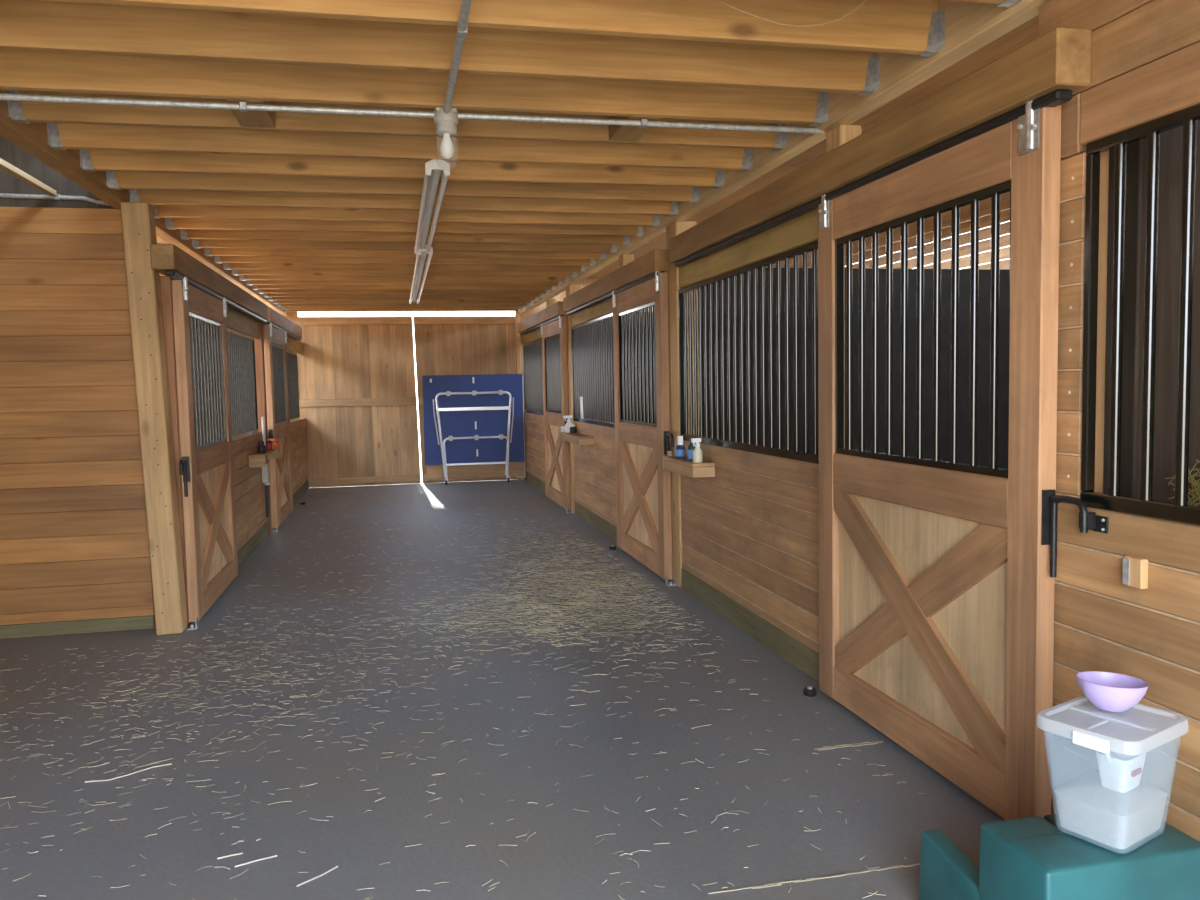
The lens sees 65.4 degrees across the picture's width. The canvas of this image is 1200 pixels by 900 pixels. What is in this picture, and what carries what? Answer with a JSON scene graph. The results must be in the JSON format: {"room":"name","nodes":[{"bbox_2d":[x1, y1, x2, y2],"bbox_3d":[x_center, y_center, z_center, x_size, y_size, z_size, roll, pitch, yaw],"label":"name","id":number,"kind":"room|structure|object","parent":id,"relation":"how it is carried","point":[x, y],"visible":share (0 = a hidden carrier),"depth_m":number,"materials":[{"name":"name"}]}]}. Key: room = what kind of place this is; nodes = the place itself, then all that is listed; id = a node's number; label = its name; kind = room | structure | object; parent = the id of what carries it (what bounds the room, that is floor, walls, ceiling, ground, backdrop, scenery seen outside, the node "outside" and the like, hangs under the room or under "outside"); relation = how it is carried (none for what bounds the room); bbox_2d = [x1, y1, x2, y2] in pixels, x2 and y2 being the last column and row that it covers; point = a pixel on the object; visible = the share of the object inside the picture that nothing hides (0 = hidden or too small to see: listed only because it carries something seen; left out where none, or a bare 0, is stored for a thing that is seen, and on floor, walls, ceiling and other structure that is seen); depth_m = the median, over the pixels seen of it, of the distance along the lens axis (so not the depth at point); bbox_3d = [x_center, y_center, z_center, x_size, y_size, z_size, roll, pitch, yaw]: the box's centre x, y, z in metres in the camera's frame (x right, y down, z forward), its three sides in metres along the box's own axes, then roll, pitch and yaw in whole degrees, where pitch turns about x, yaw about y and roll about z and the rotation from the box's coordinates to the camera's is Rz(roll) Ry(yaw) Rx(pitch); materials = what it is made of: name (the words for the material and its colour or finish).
{"room":"farm building","nodes":[
{"label":"farm building","id":0,"kind":"room"},
{"bbox_2d":[0,135,114,208],"bbox_3d":[-4.392,-1.455,4.749,3.530,0.450,0.020,-2,4,-12],"label":"wall","id":1,"kind":"structure","parent":0,"point":[11,153],"depth_m":5.03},
{"bbox_2d":[0,207,154,624],"bbox_3d":[-4.310,-0.131,4.815,3.630,2.255,0.045,-2,4,-12],"label":"wall","id":2,"kind":"structure","parent":0,"point":[74,542],"depth_m":5.10,"materials":[{"name":"brown wood"}]},
{"bbox_2d":[0,614,155,638],"bbox_3d":[-4.286,1.027,4.890,3.630,0.075,0.044,-2,4,-12],"label":"baseboard","id":3,"kind":"structure","parent":2,"relation":"attached to","point":[135,622],"depth_m":5.17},
{"bbox_2d":[160,275,300,417],"bbox_3d":[-5.875,-0.865,12.212,3.755,2.900,0.050,-2,4,-12],"label":"wall","id":4,"kind":"structure","parent":0,"point":[290,315],"depth_m":12.51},
{"bbox_2d":[226,305,302,354],"bbox_3d":[-3.223,-1.123,8.925,0.040,0.165,7.460,-2,4,-12],"label":"trim","id":5,"kind":"structure","parent":4,"relation":"attached to","point":[236,320],"depth_m":7.85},
{"bbox_2d":[263,307,301,340],"bbox_3d":[-3.465,-1.350,10.206,0.117,0.163,3.050,-2,4,-12],"label":"beam","id":6,"kind":"structure","parent":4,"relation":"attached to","point":[278,321],"depth_m":9.84,"materials":[{"name":"brown wood"}]},
{"bbox_2d":[263,322,292,527],"bbox_3d":[-3.219,-0.272,9.378,0.072,1.958,1.506,-2,4,-12],"label":"door","id":7,"kind":"structure","parent":6,"relation":"hanging from","point":[275,340],"depth_m":9.29,"materials":[{"name":"brown wood"}]},
{"bbox_2d":[272,343,286,425],"bbox_3d":[-3.250,-0.656,9.426,0.029,0.802,1.092,-2,4,-12],"label":"grille","id":8,"kind":"object","parent":7,"relation":"attached to","point":[278,349],"depth_m":9.55,"materials":[{"name":"metal"}]},
{"bbox_2d":[294,316,420,487],"bbox_3d":[-3.296,-0.660,12.771,1.595,2.309,0.056,-2,4,-12],"label":"door","id":9,"kind":"structure","parent":4,"relation":"in","point":[358,401],"depth_m":12.76,"materials":[{"name":"wood"}]},
{"bbox_2d":[232,431,266,551],"bbox_3d":[-2.891,0.308,7.649,0.038,0.835,2.340,-2,4,-12],"label":"wall","id":10,"kind":"structure","parent":0,"point":[249,489],"depth_m":7.55,"materials":[{"name":"brown wood"}]},
{"bbox_2d":[227,328,258,441],"bbox_3d":[-2.855,-0.513,7.388,0.030,0.844,1.720,-2,4,-12],"label":"grille","id":11,"kind":"object","parent":10,"relation":"in","point":[241,346],"visible":0.66,"depth_m":7.50,"materials":[{"name":"metal"}]},
{"bbox_2d":[290,418,307,493],"bbox_3d":[-3.706,0.066,11.366,0.038,0.835,2.645,-2,4,-12],"label":"wall","id":12,"kind":"structure","parent":0,"point":[298,440],"depth_m":11.57,"materials":[{"name":"brown wood"}]},
{"bbox_2d":[286,349,299,422],"bbox_3d":[-3.637,-0.744,10.957,0.030,0.844,1.720,-2,4,-12],"label":"grille","id":13,"kind":"object","parent":12,"relation":"in","point":[292,365],"visible":0.62,"depth_m":11.22,"materials":[{"name":"metal"}]},
{"bbox_2d":[413,316,524,482],"bbox_3d":[-1.803,-0.712,13.095,1.525,2.309,0.056,-2,4,-12],"label":"door","id":14,"kind":"structure","parent":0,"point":[444,345],"depth_m":13.02,"materials":[{"name":"wood"}]},
{"bbox_2d":[0,479,1004,899],"bbox_3d":[-0.978,0.994,5.846,10.500,0.120,14.890,-2,4,-12],"label":"floor","id":15,"kind":"structure","parent":0,"point":[563,860],"depth_m":3.43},
{"bbox_2d":[120,202,187,634],"bbox_3d":[-2.423,-0.155,5.090,0.135,2.330,0.141,-4,4,-12],"label":"post","id":16,"kind":"object","parent":15,"relation":"on","point":[138,218],"visible":1,"depth_m":5.03,"materials":[{"name":"brown wood"}]},
{"bbox_2d":[150,243,267,322],"bbox_3d":[-2.706,-1.125,6.745,0.117,0.163,3.730,-2,4,-12],"label":"beam","id":17,"kind":"structure","parent":16,"relation":"attached to","point":[169,260],"depth_m":5.67,"materials":[{"name":"brown wood"}]},
{"bbox_2d":[172,276,237,621],"bbox_3d":[-2.438,-0.041,5.810,0.072,1.958,1.506,-2,4,-12],"label":"door","id":18,"kind":"structure","parent":17,"relation":"hanging from","point":[200,328],"depth_m":5.69,"materials":[{"name":"brown wood"}]},
{"bbox_2d":[189,312,226,450],"bbox_3d":[-2.469,-0.424,5.858,0.029,0.802,1.092,-2,4,-12],"label":"grille","id":19,"kind":"object","parent":18,"relation":"attached to","point":[206,331],"depth_m":5.90,"materials":[{"name":"metal"}]},
{"bbox_2d":[160,276,190,624],"bbox_3d":[-2.441,0.017,5.272,0.155,1.965,0.120,-2,4,-12],"label":"post","id":20,"kind":"object","parent":15,"relation":"on","point":[165,281],"visible":0.16,"depth_m":5.20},
{"bbox_2d":[254,321,271,534],"bbox_3d":[-3.115,-0.201,8.611,0.087,1.965,0.105,-2,4,-12],"label":"post","id":21,"kind":"object","parent":15,"relation":"on","point":[259,343],"visible":0.32,"depth_m":8.54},
{"bbox_2d":[0,557,667,880],"bbox_3d":[-1.473,1.040,4.388,3.412,0.008,6.276,0,4,17],"label":"litter","id":22,"kind":"object","parent":15,"relation":"on","point":[219,662],"visible":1,"depth_m":4.18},
{"bbox_2d":[1,487,941,899],"bbox_3d":[-1.755,0.871,6.905,3.888,0.008,10.948,-2,4,-12],"label":"litter","id":23,"kind":"object","parent":15,"relation":"on","point":[497,487],"visible":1,"depth_m":3.71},
{"bbox_2d":[422,374,525,484],"bbox_3d":[-1.716,-0.285,12.842,1.382,1.494,0.209,-2,4,-12],"label":"table","id":24,"kind":"object","parent":15,"relation":"on","point":[474,424],"visible":1,"depth_m":12.86,"materials":[{"name":"blue plastic"}]},
{"bbox_2d":[354,502,762,744],"bbox_3d":[-0.769,0.847,6.938,1.966,0.013,7.174,-2,4,-12],"label":"litter","id":25,"kind":"object","parent":15,"relation":"on","point":[588,600],"visible":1,"depth_m":5.69,"materials":[{"name":"plant"}]},
{"bbox_2d":[566,285,582,513],"bbox_3d":[-0.240,-0.513,9.626,0.140,2.336,0.215,-2,4,-12],"label":"post","id":26,"kind":"object","parent":15,"relation":"on","point":[570,289],"visible":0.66,"depth_m":9.57,"materials":[{"name":"brown wood"}]},
{"bbox_2d":[518,301,566,334],"bbox_3d":[-0.726,-1.543,11.158,0.102,0.165,3.240,-2,4,-12],"label":"beam","id":27,"kind":"structure","parent":26,"relation":"attached to","point":[551,313],"depth_m":10.65,"materials":[{"name":"brown wood"}]},
{"bbox_2d":[541,315,570,509],"bbox_3d":[-0.486,-0.433,10.253,0.072,2.050,1.506,-2,4,-12],"label":"door","id":28,"kind":"structure","parent":27,"relation":"hanging from","point":[554,334],"depth_m":10.19,"materials":[{"name":"brown wood"}]},
{"bbox_2d":[544,333,560,412],"bbox_3d":[-0.503,-0.835,10.304,0.029,0.840,1.092,-2,4,-12],"label":"grille","id":29,"kind":"object","parent":28,"relation":"attached to","point":[552,343],"depth_m":10.37,"materials":[{"name":"metal"}]},
{"bbox_2d":[666,221,698,587],"bbox_3d":[0.542,-0.281,6.058,0.140,2.336,0.215,-2,4,-12],"label":"post","id":30,"kind":"object","parent":15,"relation":"on","point":[677,227],"visible":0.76,"depth_m":6.00,"materials":[{"name":"brown wood"}]},
{"bbox_2d":[563,249,668,314],"bbox_3d":[0.044,-1.315,7.643,0.102,0.165,3.350,-2,4,-12],"label":"beam","id":31,"kind":"structure","parent":30,"relation":"attached to","point":[642,269],"depth_m":6.95,"materials":[{"name":"brown wood"}]},
{"bbox_2d":[612,271,673,579],"bbox_3d":[0.296,-0.202,6.685,0.072,2.050,1.506,-2,4,-12],"label":"door","id":32,"kind":"structure","parent":31,"relation":"hanging from","point":[643,487],"depth_m":6.60,"materials":[{"name":"brown wood"}]},
{"bbox_2d":[618,301,656,426],"bbox_3d":[0.278,-0.604,6.736,0.029,0.840,1.092,-2,4,-12],"label":"grille","id":33,"kind":"object","parent":32,"relation":"attached to","point":[627,406],"depth_m":6.77,"materials":[{"name":"metal"}]},
{"bbox_2d":[708,741,919,893],"bbox_3d":[0.773,1.106,2.848,0.472,0.002,1.231,1,4,28],"label":"straw seam","id":34,"kind":"object","parent":15,"relation":"on","point":[868,742],"visible":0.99,"depth_m":2.50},
{"bbox_2d":[919,814,1199,899],"bbox_3d":[1.030,0.982,2.119,0.395,0.340,0.483,-2,4,-12],"label":"mounting block","id":35,"kind":"object","parent":15,"relation":"on","point":[1030,858],"visible":0.86,"depth_m":1.93,"materials":[{"name":"teal plastic"}]},
{"bbox_2d":[1037,695,1188,755],"bbox_3d":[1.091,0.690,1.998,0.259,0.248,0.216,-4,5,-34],"label":"lid","id":36,"kind":"object","parent":35,"relation":"on","point":[1141,728],"visible":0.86,"depth_m":1.95,"materials":[{"name":"plastic"}]},
{"bbox_2d":[1054,770,1167,848],"bbox_3d":[1.095,0.763,2.004,0.191,0.090,0.156,-4,5,-34],"label":"feed","id":37,"kind":"object","parent":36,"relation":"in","point":[1115,819],"visible":0.82,"depth_m":1.95,"materials":[{"name":"food"}]},
{"bbox_2d":[1096,751,1146,792],"bbox_3d":[1.104,0.664,1.991,0.116,0.108,0.070,-4,5,-34],"label":"scoop","id":38,"kind":"object","parent":37,"relation":"on","point":[1120,773],"visible":0.73,"depth_m":1.97,"materials":[{"name":"white plastic"}]},
{"bbox_2d":[1076,671,1148,711],"bbox_3d":[1.112,0.529,2.032,0.140,0.069,0.140,-5,5,-44],"label":"bowl","id":39,"kind":"object","parent":36,"relation":"on","point":[1108,691],"visible":1,"depth_m":2.00,"materials":[{"name":"purple plastic"}]},
{"bbox_2d":[1094,150,1108,491],"bbox_3d":[1.320,-0.033,2.514,0.045,2.300,0.058,-2,4,-12],"label":"stud","id":40,"kind":"object","parent":15,"relation":"on","point":[1104,156],"visible":0.08,"depth_m":2.46,"materials":[{"name":"brown wood"}]},
{"bbox_2d":[1120,133,1161,499],"bbox_3d":[1.496,-0.043,2.607,0.070,2.300,0.070,-2,4,-12],"label":"board","id":41,"kind":"object","parent":15,"relation":"on","point":[1136,159],"visible":0.1,"depth_m":2.56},
{"bbox_2d":[524,412,544,481],"bbox_3d":[-0.812,-0.053,12.136,0.038,0.835,2.365,-2,4,-12],"label":"wall","id":42,"kind":"structure","parent":0,"point":[533,423],"depth_m":12.23,"materials":[{"name":"brown wood"}]},
{"bbox_2d":[523,338,543,415],"bbox_3d":[-0.834,-0.936,12.056,0.030,0.947,2.030,-2,4,-12],"label":"grille","id":43,"kind":"object","parent":42,"relation":"in","point":[532,351],"visible":0.73,"depth_m":12.18,"materials":[{"name":"metal"}]},
{"bbox_2d":[520,278,652,319],"bbox_3d":[0.706,-1.091,13.639,3.769,2.900,0.050,-2,4,-12],"label":"wall","id":44,"kind":"structure","parent":0,"point":[587,281],"depth_m":13.26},
{"bbox_2d":[573,421,616,526],"bbox_3d":[-0.012,0.184,8.482,0.038,0.835,2.190,-2,4,-12],"label":"wall","id":45,"kind":"structure","parent":0,"point":[594,465],"depth_m":8.45,"materials":[{"name":"brown wood"}]},
{"bbox_2d":[571,313,614,427],"bbox_3d":[-0.052,-0.705,8.488,0.030,0.947,2.030,-2,4,-12],"label":"grille","id":46,"kind":"object","parent":45,"relation":"in","point":[592,340],"visible":0.82,"depth_m":8.45,"materials":[{"name":"metal"}]},
{"bbox_2d":[575,502,616,542],"bbox_3d":[-0.004,0.663,8.515,0.044,0.135,2.190,-2,4,-12],"label":"baseboard","id":47,"kind":"structure","parent":45,"relation":"attached to","point":[609,530],"depth_m":8.51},
{"bbox_2d":[572,272,666,326],"bbox_3d":[0.099,-1.208,7.780,0.040,0.135,3.430,-2,4,-12],"label":"trim","id":48,"kind":"structure","parent":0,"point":[603,308],"depth_m":8.41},
{"bbox_2d":[587,15,1038,277],"bbox_3d":[2.305,-2.060,6.470,3.737,0.060,14.490,-2,4,-12],"label":"wall","id":49,"kind":"structure","parent":0,"point":[1027,32],"depth_m":6.32,"materials":[{"name":"wood"}]},
{"bbox_2d":[697,268,1008,468],"bbox_3d":[2.308,-0.225,6.600,3.680,2.080,0.050,-2,4,-12],"label":"wall partition","id":50,"kind":"structure","parent":0,"point":[964,274],"depth_m":6.49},
{"bbox_2d":[810,209,1009,269],"bbox_3d":[4.096,-1.642,6.889,0.030,0.888,14.490,-2,4,-12],"label":"wall","id":51,"kind":"structure","parent":0,"point":[985,221],"depth_m":9.22,"materials":[{"name":"brown wood"}]},
{"bbox_2d":[681,0,1199,840],"bbox_3d":[1.271,-0.049,2.529,0.038,2.332,6.995,-2,4,-12],"label":"wall","id":52,"kind":"structure","parent":0,"point":[1102,623],"depth_m":2.47,"materials":[{"name":"brown wood"}]},
{"bbox_2d":[663,456,714,477],"bbox_3d":[0.523,0.096,5.578,0.135,0.081,0.600,-2,4,-12],"label":"wall shelf","id":53,"kind":"object","parent":52,"relation":"attached to","point":[682,466],"visible":0.96,"depth_m":5.36,"materials":[{"name":"brown wood"}]},
{"bbox_2d":[678,240,818,463],"bbox_3d":[0.730,-0.473,4.920,0.030,0.947,2.030,-2,4,-12],"label":"grille","id":54,"kind":"object","parent":52,"relation":"in","point":[805,456],"visible":0.89,"depth_m":4.68,"materials":[{"name":"metal"}]},
{"bbox_2d":[679,209,817,287],"bbox_3d":[0.876,-0.978,4.232,0.040,0.135,3.390,-2,4,-12],"label":"trim","id":55,"kind":"structure","parent":52,"relation":"attached to","point":[802,230],"depth_m":4.63,"materials":[{"name":"wood"}]},
{"bbox_2d":[681,568,818,683],"bbox_3d":[0.778,0.894,4.947,0.044,0.135,2.190,-2,4,-12],"label":"baseboard","id":56,"kind":"structure","parent":52,"relation":"attached to","point":[802,657],"depth_m":4.75,"materials":[{"name":"wood"}]},
{"bbox_2d":[669,27,1091,266],"bbox_3d":[0.834,-1.090,4.035,0.102,0.170,3.432,-2,4,-12],"label":"beam","id":57,"kind":"structure","parent":52,"relation":"attached to","point":[1046,71],"depth_m":2.99,"materials":[{"name":"brown wood"}]},
{"bbox_2d":[826,124,860,152],"bbox_3d":[0.991,-1.162,3.804,0.094,0.285,0.130,-2,4,-12],"label":"wood block","id":58,"kind":"object","parent":57,"relation":"on","point":[838,136],"visible":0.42,"depth_m":3.74,"materials":[{"name":"brown wood"}]},
{"bbox_2d":[818,101,1087,819],"bbox_3d":[1.078,0.030,3.117,0.072,2.050,1.506,-2,4,-12],"label":"door","id":59,"kind":"structure","parent":57,"relation":"hanging from","point":[937,576],"depth_m":2.95,"materials":[{"name":"brown wood"}]},
{"bbox_2d":[835,180,1010,477],"bbox_3d":[1.060,-0.372,3.167,0.029,0.840,1.092,-2,4,-12],"label":"grille","id":60,"kind":"object","parent":59,"relation":"attached to","point":[992,189],"depth_m":3.11,"materials":[{"name":"metal"}]},
{"bbox_2d":[1061,93,1085,159],"bbox_3d":[1.249,-0.857,2.502,0.039,0.153,0.138,-2,4,-12],"label":"trim","id":61,"kind":"structure","parent":52,"relation":"on","point":[1071,146],"depth_m":2.46,"materials":[{"name":"brown wood"}]},
{"bbox_2d":[1122,556,1147,588],"bbox_3d":[1.305,0.298,2.278,0.024,0.072,0.056,-2,4,-12],"label":"block","id":62,"kind":"object","parent":52,"relation":"attached to","point":[1135,569],"visible":1,"depth_m":2.27,"materials":[{"name":"brown wood"}]},
{"bbox_2d":[1080,41,1199,144],"bbox_3d":[1.633,-0.752,0.748,0.038,0.135,3.455,-2,4,-12],"label":"trim","id":63,"kind":"structure","parent":52,"relation":"attached to","point":[1170,83],"depth_m":2.22,"materials":[{"name":"brown wood"}]},
{"bbox_2d":[1081,103,1199,525],"bbox_3d":[1.437,-0.272,1.682,0.030,0.939,1.550,-2,4,-12],"label":"grille","id":64,"kind":"object","parent":52,"relation":"in","point":[1179,511],"visible":0.98,"depth_m":2.25,"materials":[{"name":"metal"}]},
{"bbox_2d":[1103,120,1199,506],"bbox_3d":[3.088,0.006,3.041,3.680,2.080,0.050,-2,4,-12],"label":"wall partition","id":65,"kind":"structure","parent":0,"point":[1171,140],"depth_m":2.67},
{"bbox_3d":[-1.378,-1.702,6.927,3.348,0.025,12.110,-2,4,-12],"label":"ceiling","id":66,"kind":"structure","parent":0,"visible":0},
{"bbox_2d":[0,89,286,315],"bbox_3d":[-2.676,-1.446,5.418,0.085,0.223,14.490,-2,4,-12],"label":"girder","id":67,"kind":"object","parent":66,"relation":"attached to","point":[32,138],"visible":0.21,"depth_m":4.37,"materials":[{"name":"brown wood"}]},
{"bbox_2d":[7,90,786,151],"bbox_3d":[-0.702,-1.393,3.861,3.107,0.194,0.110,-2,4,-12],"label":"joist","id":68,"kind":"object","parent":66,"relation":"attached to","point":[20,112],"visible":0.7,"depth_m":3.80,"materials":[{"name":"brown wood"}]},
{"bbox_2d":[225,99,274,127],"bbox_3d":[-1.316,-1.301,3.525,0.130,0.070,0.360,-2,4,-12],"label":"block","id":69,"kind":"object","parent":68,"relation":"attached to","point":[263,119],"visible":0.48,"depth_m":3.57,"materials":[{"name":"brown wood"}]},
{"bbox_2d":[609,116,659,141],"bbox_3d":[0.139,-1.351,3.841,0.130,0.070,0.360,-2,4,-12],"label":"block","id":70,"kind":"object","parent":68,"relation":"attached to","point":[616,133],"visible":0.48,"depth_m":3.88,"materials":[{"name":"brown wood"}]},
{"bbox_2d":[47,123,752,171],"bbox_3d":[-0.789,-1.419,4.257,3.107,0.194,0.110,-2,4,-12],"label":"joist","id":71,"kind":"object","parent":66,"relation":"attached to","point":[61,136],"visible":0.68,"depth_m":4.20,"materials":[{"name":"brown wood"}]},
{"bbox_2d":[79,149,723,188],"bbox_3d":[-0.875,-1.445,4.653,3.107,0.194,0.110,-2,4,-12],"label":"joist","id":72,"kind":"object","parent":66,"relation":"attached to","point":[90,160],"visible":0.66,"depth_m":4.59,"materials":[{"name":"brown wood"}]},
{"bbox_2d":[106,171,699,203],"bbox_3d":[-0.962,-1.471,5.050,3.107,0.194,0.110,-2,4,-12],"label":"joist","id":73,"kind":"object","parent":66,"relation":"attached to","point":[116,180],"visible":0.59,"depth_m":4.99,"materials":[{"name":"brown wood"}]},
{"bbox_2d":[281,306,524,309],"bbox_3d":[-2.526,-1.933,12.181,3.107,0.194,0.110,-2,4,-12],"label":"joist","id":74,"kind":"object","parent":66,"relation":"attached to","point":[282,307],"visible":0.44,"depth_m":12.15,"materials":[{"name":"brown wood"}]},
{"bbox_2d":[285,309,520,311],"bbox_3d":[-2.611,-1.959,12.577,3.107,0.194,0.110,-2,4,-12],"label":"joist","id":75,"kind":"object","parent":66,"relation":"attached to","point":[286,310],"visible":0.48,"depth_m":12.52,"materials":[{"name":"brown wood"}]},
{"bbox_2d":[263,293,543,297],"bbox_3d":[-2.178,-1.831,10.596,3.107,0.194,0.110,-2,4,-12],"label":"joist","id":76,"kind":"object","parent":66,"relation":"attached to","point":[264,294],"visible":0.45,"depth_m":10.54,"materials":[{"name":"brown wood"}]},
{"bbox_2d":[268,297,538,300],"bbox_3d":[-2.265,-1.856,10.992,3.107,0.194,0.110,-2,4,-12],"label":"joist","id":77,"kind":"object","parent":66,"relation":"attached to","point":[269,298],"visible":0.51,"depth_m":10.96,"materials":[{"name":"brown wood"}]},
{"bbox_2d":[273,300,533,303],"bbox_3d":[-2.351,-1.882,11.389,3.107,0.194,0.110,-2,4,-12],"label":"joist","id":78,"kind":"object","parent":66,"relation":"attached to","point":[274,301],"visible":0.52,"depth_m":11.35,"materials":[{"name":"brown wood"}]},
{"bbox_2d":[277,303,529,306],"bbox_3d":[-2.437,-1.908,11.785,3.107,0.194,0.110,-2,4,-12],"label":"joist","id":79,"kind":"object","parent":66,"relation":"attached to","point":[278,304],"visible":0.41,"depth_m":11.76,"materials":[{"name":"brown wood"}]},
{"bbox_2d":[129,189,678,215],"bbox_3d":[-1.048,-1.496,5.446,3.107,0.194,0.110,-2,4,-12],"label":"joist","id":80,"kind":"object","parent":66,"relation":"attached to","point":[153,197],"visible":0.42,"depth_m":5.39,"materials":[{"name":"brown wood"}]},
{"bbox_2d":[414,159,449,253],"bbox_3d":[-1.012,-1.369,5.495,0.111,0.076,2.540,-2,4,-12],"label":"strip light","id":81,"kind":"object","parent":80,"relation":"attached to","point":[433,168],"visible":1,"depth_m":4.94,"materials":[{"name":"white metal"}]},
{"bbox_2d":[252,285,555,289],"bbox_3d":[-2.003,-1.779,9.804,3.107,0.194,0.110,-2,4,-12],"label":"joist","id":82,"kind":"object","parent":66,"relation":"attached to","point":[255,287],"visible":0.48,"depth_m":9.78,"materials":[{"name":"brown wood"}]},
{"bbox_2d":[258,289,549,293],"bbox_3d":[-2.091,-1.805,10.200,3.107,0.194,0.110,-2,4,-12],"label":"joist","id":83,"kind":"object","parent":66,"relation":"attached to","point":[260,291],"visible":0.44,"depth_m":10.15,"materials":[{"name":"brown wood"}]},
{"bbox_2d":[165,218,643,236],"bbox_3d":[-1.222,-1.548,6.238,3.107,0.194,0.110,-2,4,-12],"label":"joist","id":84,"kind":"object","parent":66,"relation":"attached to","point":[170,223],"visible":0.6,"depth_m":6.19,"materials":[{"name":"brown wood"}]},
{"bbox_2d":[192,239,616,252],"bbox_3d":[-1.397,-1.599,7.030,3.107,0.194,0.110,-2,4,-12],"label":"joist","id":85,"kind":"object","parent":66,"relation":"attached to","point":[197,243],"visible":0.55,"depth_m":6.98,"materials":[{"name":"brown wood"}]},
{"bbox_2d":[223,263,585,271],"bbox_3d":[-1.656,-1.676,8.219,3.107,0.194,0.110,-2,4,-12],"label":"joist","id":86,"kind":"object","parent":66,"relation":"attached to","point":[227,266],"visible":0.41,"depth_m":8.17,"materials":[{"name":"brown wood"}]},
{"bbox_2d":[409,247,432,303],"bbox_3d":[-1.699,-1.580,8.742,0.111,0.076,4.030,-2,4,-12],"label":"strip light","id":87,"kind":"object","parent":86,"relation":"attached to","point":[421,256],"visible":0.81,"depth_m":8.10,"materials":[{"name":"white metal"}]},
{"bbox_2d":[231,269,577,276],"bbox_3d":[-1.744,-1.702,8.615,3.107,0.194,0.110,-2,4,-12],"label":"joist","id":88,"kind":"object","parent":66,"relation":"attached to","point":[234,271],"visible":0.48,"depth_m":8.58,"materials":[{"name":"brown wood"}]},
{"bbox_2d":[239,275,569,281],"bbox_3d":[-1.830,-1.728,9.011,3.107,0.194,0.110,-2,4,-12],"label":"joist","id":89,"kind":"object","parent":66,"relation":"attached to","point":[241,277],"visible":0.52,"depth_m":8.97,"materials":[{"name":"brown wood"}]},
{"bbox_2d":[246,280,562,285],"bbox_3d":[-1.918,-1.753,9.407,3.107,0.194,0.110,-2,4,-12],"label":"joist","id":90,"kind":"object","parent":66,"relation":"attached to","point":[248,282],"visible":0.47,"depth_m":9.38,"materials":[{"name":"brown wood"}]},
{"bbox_2d":[150,204,659,226],"bbox_3d":[-1.135,-1.522,5.842,3.107,0.194,0.110,-2,4,-12],"label":"joist","id":91,"kind":"object","parent":66,"relation":"attached to","point":[160,211],"visible":0.39,"depth_m":5.79,"materials":[{"name":"brown wood"}]},
{"bbox_2d":[180,229,629,245],"bbox_3d":[-1.309,-1.573,6.634,3.107,0.194,0.110,-2,4,-12],"label":"joist","id":92,"kind":"object","parent":66,"relation":"attached to","point":[185,234],"visible":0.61,"depth_m":6.59,"materials":[{"name":"brown wood"}]},
{"bbox_2d":[204,248,605,259],"bbox_3d":[-1.483,-1.625,7.427,3.107,0.194,0.110,-2,4,-12],"label":"joist","id":93,"kind":"object","parent":66,"relation":"attached to","point":[207,251],"visible":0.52,"depth_m":7.38,"materials":[{"name":"brown wood"}]},
{"bbox_2d":[214,256,595,265],"bbox_3d":[-1.569,-1.651,7.823,3.107,0.194,0.110,-2,4,-12],"label":"joist","id":94,"kind":"object","parent":66,"relation":"attached to","point":[217,259],"visible":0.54,"depth_m":7.78,"materials":[{"name":"brown wood"}]},
{"bbox_2d":[0,50,827,126],"bbox_3d":[-0.616,-1.368,3.465,3.107,0.194,0.110,-2,4,-12],"label":"joist","id":95,"kind":"object","parent":66,"relation":"attached to","point":[19,70],"visible":0.78,"depth_m":3.42,"materials":[{"name":"brown wood"}]},
{"bbox_2d":[0,93,433,117],"bbox_3d":[-1.428,-1.232,3.333,1.655,0.030,0.028,-2,4,-12],"label":"conduit","id":96,"kind":"object","parent":95,"relation":"attached to","point":[242,106],"visible":1,"depth_m":3.34,"materials":[{"name":"metal"}]},
{"bbox_2d":[433,107,457,158],"bbox_3d":[-0.578,-1.166,3.523,0.092,0.224,0.092,-2,4,-12],"label":"light","id":97,"kind":"object","parent":95,"relation":"attached to","point":[446,123],"visible":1,"depth_m":3.49,"materials":[{"name":"white"}]},
{"bbox_2d":[458,113,823,133],"bbox_3d":[0.188,-1.287,3.683,1.491,0.030,0.028,-2,4,-12],"label":"conduit","id":98,"kind":"object","parent":95,"relation":"attached to","point":[642,123],"visible":0.96,"depth_m":3.67,"materials":[{"name":"metal"}]},
{"bbox_2d":[0,0,879,96],"bbox_3d":[-0.529,-1.342,3.068,3.107,0.194,0.110,-2,4,-12],"label":"joist","id":99,"kind":"object","parent":66,"relation":"attached to","point":[25,25],"visible":0.88,"depth_m":3.04,"materials":[{"name":"brown wood"}]},
{"bbox_2d":[43,0,944,58],"bbox_3d":[-0.442,-1.316,2.672,3.107,0.194,0.110,-2,4,-12],"label":"joist","id":100,"kind":"object","parent":66,"relation":"attached to","point":[917,27],"visible":1,"depth_m":2.80,"materials":[{"name":"brown wood"}]},
{"bbox_2d":[443,0,471,112],"bbox_3d":[-0.280,-1.177,2.160,0.032,0.030,2.680,-2,4,-12],"label":"conduit","id":101,"kind":"object","parent":100,"relation":"attached to","point":[462,27],"visible":1,"depth_m":2.83,"materials":[{"name":"metal"}]},
{"bbox_2d":[520,0,1049,313],"bbox_3d":[0.443,-1.560,6.094,0.085,0.210,14.490,-2,4,-12],"label":"girder","id":102,"kind":"object","parent":66,"relation":"attached to","point":[969,26],"visible":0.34,"depth_m":3.36,"materials":[{"name":"brown wood"}]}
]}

